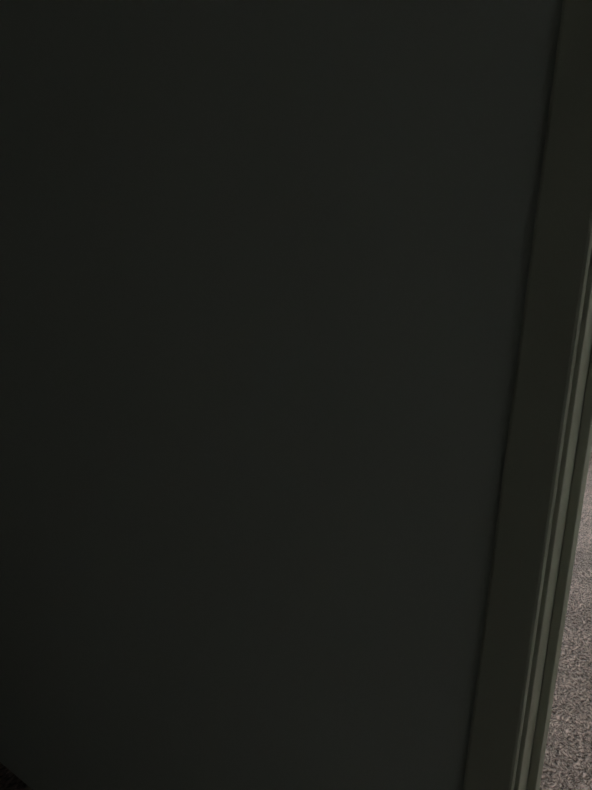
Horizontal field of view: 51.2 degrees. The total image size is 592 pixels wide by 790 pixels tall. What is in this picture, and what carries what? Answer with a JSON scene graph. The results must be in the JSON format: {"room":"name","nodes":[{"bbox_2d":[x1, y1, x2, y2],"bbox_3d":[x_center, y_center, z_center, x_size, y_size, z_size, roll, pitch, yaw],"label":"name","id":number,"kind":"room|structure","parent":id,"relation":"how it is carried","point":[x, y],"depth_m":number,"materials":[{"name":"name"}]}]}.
{"room":"closet","nodes":[
{"label":"closet","id":0,"kind":"room"},
{"bbox_2d":[0,0,562,789],"bbox_3d":[-0.883,-0.423,1.486,5.220,2.520,0.120,10,12,33],"label":"wall","id":1,"kind":"structure","parent":0,"point":[264,268],"depth_m":0.90,"materials":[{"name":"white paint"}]},
{"bbox_2d":[463,0,591,789],"bbox_3d":[0.664,0.065,0.484,0.934,2.112,0.152,10,12,33],"label":"door frame","id":2,"kind":"structure","parent":1,"relation":"attached to","point":[557,281],"depth_m":0.68,"materials":[{"name":"beige paint"}]},
{"bbox_2d":[0,452,591,789],"bbox_3d":[0.362,0.775,2.518,7.100,0.050,6.700,10,12,33],"label":"floor","id":3,"kind":"structure","parent":0,"point":[567,764],"depth_m":1.85,"materials":[{"name":"carpet"}]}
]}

